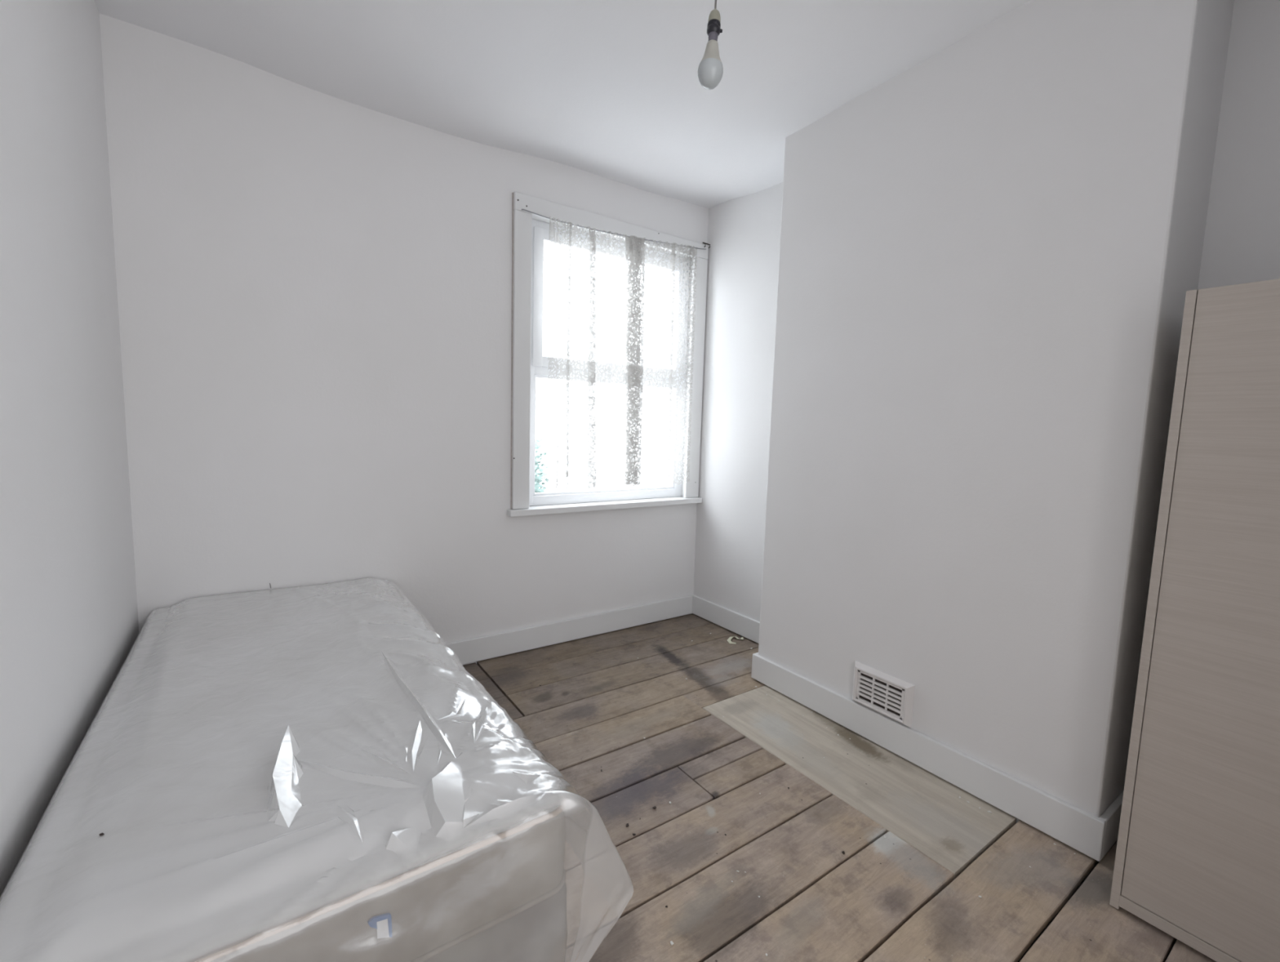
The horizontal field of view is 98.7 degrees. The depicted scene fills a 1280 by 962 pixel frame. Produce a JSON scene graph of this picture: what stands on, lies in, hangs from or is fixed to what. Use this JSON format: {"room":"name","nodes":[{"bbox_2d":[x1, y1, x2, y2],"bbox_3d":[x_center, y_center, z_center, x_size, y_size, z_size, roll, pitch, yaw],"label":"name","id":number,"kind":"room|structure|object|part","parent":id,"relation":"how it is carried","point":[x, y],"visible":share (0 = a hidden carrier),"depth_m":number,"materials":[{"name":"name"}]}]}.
{"room":"bedroom","nodes":[
{"label":"bedroom","id":0,"kind":"room"},
{"bbox_2d":[0,0,138,896],"bbox_3d":[-1.042,-0.218,0.695,0.150,2.750,3.480,-2,7,-35],"label":"wall","id":1,"kind":"structure","parent":0,"point":[69,622],"depth_m":1.26,"materials":[{"name":"white paint"}]},
{"bbox_2d":[99,13,708,665],"bbox_3d":[-0.632,-0.430,2.919,3.076,2.750,0.280,-2,7,-35],"label":"wall","id":2,"kind":"structure","parent":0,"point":[314,287],"depth_m":2.28,"materials":[{"name":"white paint"}]},
{"bbox_2d":[446,595,693,664],"bbox_3d":[-0.755,0.842,2.805,2.658,0.120,0.018,-2,7,-35],"label":"baseboard","id":3,"kind":"structure","parent":2,"relation":"attached to","point":[486,646],"depth_m":3.04,"materials":[{"name":"white wood"}]},
{"bbox_2d":[506,191,710,516],"bbox_3d":[-0.151,-0.634,3.098,1.268,1.579,0.167,-2,7,-35],"label":"window","id":4,"kind":"structure","parent":2,"relation":"attached to","point":[530,231],"depth_m":2.90,"materials":[{"name":"white plastic"}]},
{"bbox_3d":[-0.155,0.138,3.149,1.268,0.032,0.102,-2,7,-35],"label":"sill","id":5,"kind":"part","parent":4,"relation":"part of","materials":[{"name":"white wood"}]},
{"bbox_3d":[-0.190,-0.636,3.063,0.120,0.025,0.026,-2,7,-35],"label":"sash handle","id":6,"kind":"part","parent":4,"relation":"part of","materials":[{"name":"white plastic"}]},
{"bbox_3d":[-0.169,-0.612,3.151,1.066,1.460,0.065,-2,7,-35],"label":"frame","id":7,"kind":"part","parent":4,"relation":"part of","materials":[{"name":"white plastic"}]},
{"bbox_3d":[-0.147,-0.956,3.099,0.994,0.693,0.047,-2,7,-35],"label":"sash","id":8,"kind":"part","parent":4,"relation":"part of","materials":[{"name":"white plastic"}]},
{"bbox_2d":[521,208,706,249],"bbox_3d":[-0.083,-1.345,2.977,1.177,0.070,0.026,-2,7,-35],"label":"wire","id":9,"kind":"object","parent":4,"relation":"attached to","point":[522,209],"visible":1,"depth_m":2.87,"materials":[{"name":"white metal"}]},
{"bbox_2d":[547,217,697,489],"bbox_3d":[-0.068,-0.668,3.043,0.957,1.413,0.049,-2,7,-35],"label":"lace curtain","id":10,"kind":"object","parent":9,"relation":"hanging from","point":[635,369],"visible":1,"depth_m":3.01,"materials":[{"name":"white fabric"}]},
{"bbox_2d":[93,0,1031,208],"bbox_3d":[0.195,-1.505,1.325,2.726,0.204,3.090,-2,7,-35],"label":"ceiling","id":11,"kind":"structure","parent":0,"point":[612,90],"depth_m":1.96,"materials":[{"name":"white paint"}]},
{"bbox_2d":[697,0,723,89],"bbox_3d":[0.178,-1.178,1.295,0.092,0.499,0.090,-2,7,-35],"label":"pendant light","id":12,"kind":"object","parent":11,"relation":"hanging from","point":[710,69],"visible":1,"depth_m":1.28,"materials":[{"name":"white glass"}]},
{"bbox_3d":[0.166,-0.954,1.298,0.060,0.050,0.060,-2,7,-35],"label":"bulb globe","id":13,"kind":"part","parent":12,"relation":"part of"},
{"bbox_3d":[0.168,-1.002,1.293,0.056,0.054,0.056,-2,7,-35],"label":"bulb","id":14,"kind":"part","parent":12,"relation":"part of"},
{"bbox_2d":[462,613,1216,961],"bbox_3d":[0.143,1.088,1.544,2.776,0.051,3.248,-2,7,-35],"label":"floor","id":15,"kind":"structure","parent":0,"point":[910,894],"depth_m":1.64,"materials":[{"name":"brown wood"}]},
{"bbox_2d":[422,881,566,961],"bbox_3d":[-0.963,0.889,1.595,0.814,0.272,1.683,-2,7,-35],"label":"base","id":16,"kind":"object","parent":15,"relation":"on","point":[536,933],"visible":0.11,"depth_m":1.08,"materials":[{"name":"grey fabric"}]},
{"bbox_2d":[176,799,565,961],"bbox_3d":[-0.960,0.643,1.563,0.832,0.215,1.724,-2,7,-35],"label":"mattress","id":17,"kind":"object","parent":16,"relation":"on","point":[419,910],"visible":0.07,"depth_m":0.95,"materials":[{"name":"white fabric"}]},
{"bbox_2d":[0,577,633,961],"bbox_3d":[-0.906,0.735,1.586,0.971,0.512,1.792,-2,7,-35],"label":"plastic sheeting","id":18,"kind":"object","parent":17,"relation":"on","point":[251,760],"visible":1,"depth_m":1.09,"materials":[{"name":"clear plastic"}]},
{"bbox_2d":[367,911,392,937],"bbox_3d":[-0.423,0.728,0.894,0.036,0.048,0.004,-2,7,-35],"label":"print","id":19,"kind":"object","parent":17,"relation":"attached to","point":[380,924],"depth_m":0.89},
{"bbox_2d":[727,635,743,644],"bbox_3d":[0.545,0.908,3.151,0.128,0.008,0.089,-2,7,-35],"label":"scrap","id":20,"kind":"object","parent":15,"relation":"on","point":[730,637],"visible":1,"depth_m":3.15,"materials":[{"name":"white paper"}]},
{"bbox_2d":[1109,278,1279,961],"bbox_3d":[1.647,0.359,1.186,0.524,1.552,0.737,-2,7,-35],"label":"wardrobe","id":21,"kind":"object","parent":15,"relation":"on","point":[1197,855],"visible":1,"depth_m":1.26,"materials":[{"name":"beige wood"}]},
{"bbox_3d":[1.454,0.323,1.488,0.495,1.552,0.018,-2,7,-35],"label":"panel","id":22,"kind":"part","parent":21,"relation":"part of","materials":[{"name":"beige wood"}]},
{"bbox_3d":[1.441,1.114,1.134,0.018,0.030,0.701,-2,7,-35],"label":"rail","id":23,"kind":"part","parent":21,"relation":"part of","materials":[{"name":"beige wood"}]},
{"bbox_2d":[693,0,1279,621],"bbox_3d":[1.377,-0.299,2.207,0.200,2.750,3.200,-2,7,-35],"label":"wall","id":24,"kind":"structure","parent":0,"point":[1242,242],"depth_m":3.05,"materials":[{"name":"white paint"}]},
{"bbox_2d":[758,0,1234,822],"bbox_3d":[1.129,-0.271,2.104,0.367,2.700,1.316,-2,7,-35],"label":"wall","id":25,"kind":"structure","parent":0,"point":[991,251],"depth_m":1.75,"materials":[{"name":"white paint"}]},
{"bbox_2d":[852,660,915,727],"bbox_3d":[0.926,0.818,2.116,0.025,0.163,0.245,-2,7,-35],"label":"air vent","id":26,"kind":"object","parent":25,"relation":"in","point":[890,695],"visible":1,"depth_m":2.10,"materials":[{"name":"beige plastic"}]},
{"bbox_2d":[856,669,904,719],"bbox_3d":[0.923,0.818,2.114,0.010,0.119,0.193,-2,7,-35],"label":"grille","id":27,"kind":"object","parent":26,"relation":"attached to","point":[883,694],"depth_m":2.11,"materials":[{"name":"beige plastic"}]},
{"bbox_2d":[691,594,1124,861],"bbox_3d":[1.066,0.953,2.233,0.365,0.120,3.050,-2,7,-35],"label":"baseboard","id":28,"kind":"structure","parent":25,"relation":"attached to","point":[1093,836],"depth_m":1.93,"materials":[{"name":"white wood"}]},
{"label":"outside","id":29,"kind":"structure","parent":0,"visible":0},
{"bbox_2d":[534,436,548,493],"bbox_3d":[-1.452,1.367,6.809,0.656,3.847,0.692,-2,7,-35],"label":"tree","id":30,"kind":"object","parent":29,"point":[538,478],"visible":0.15,"depth_m":6.59,"materials":[{"name":"green plant"}]}
]}

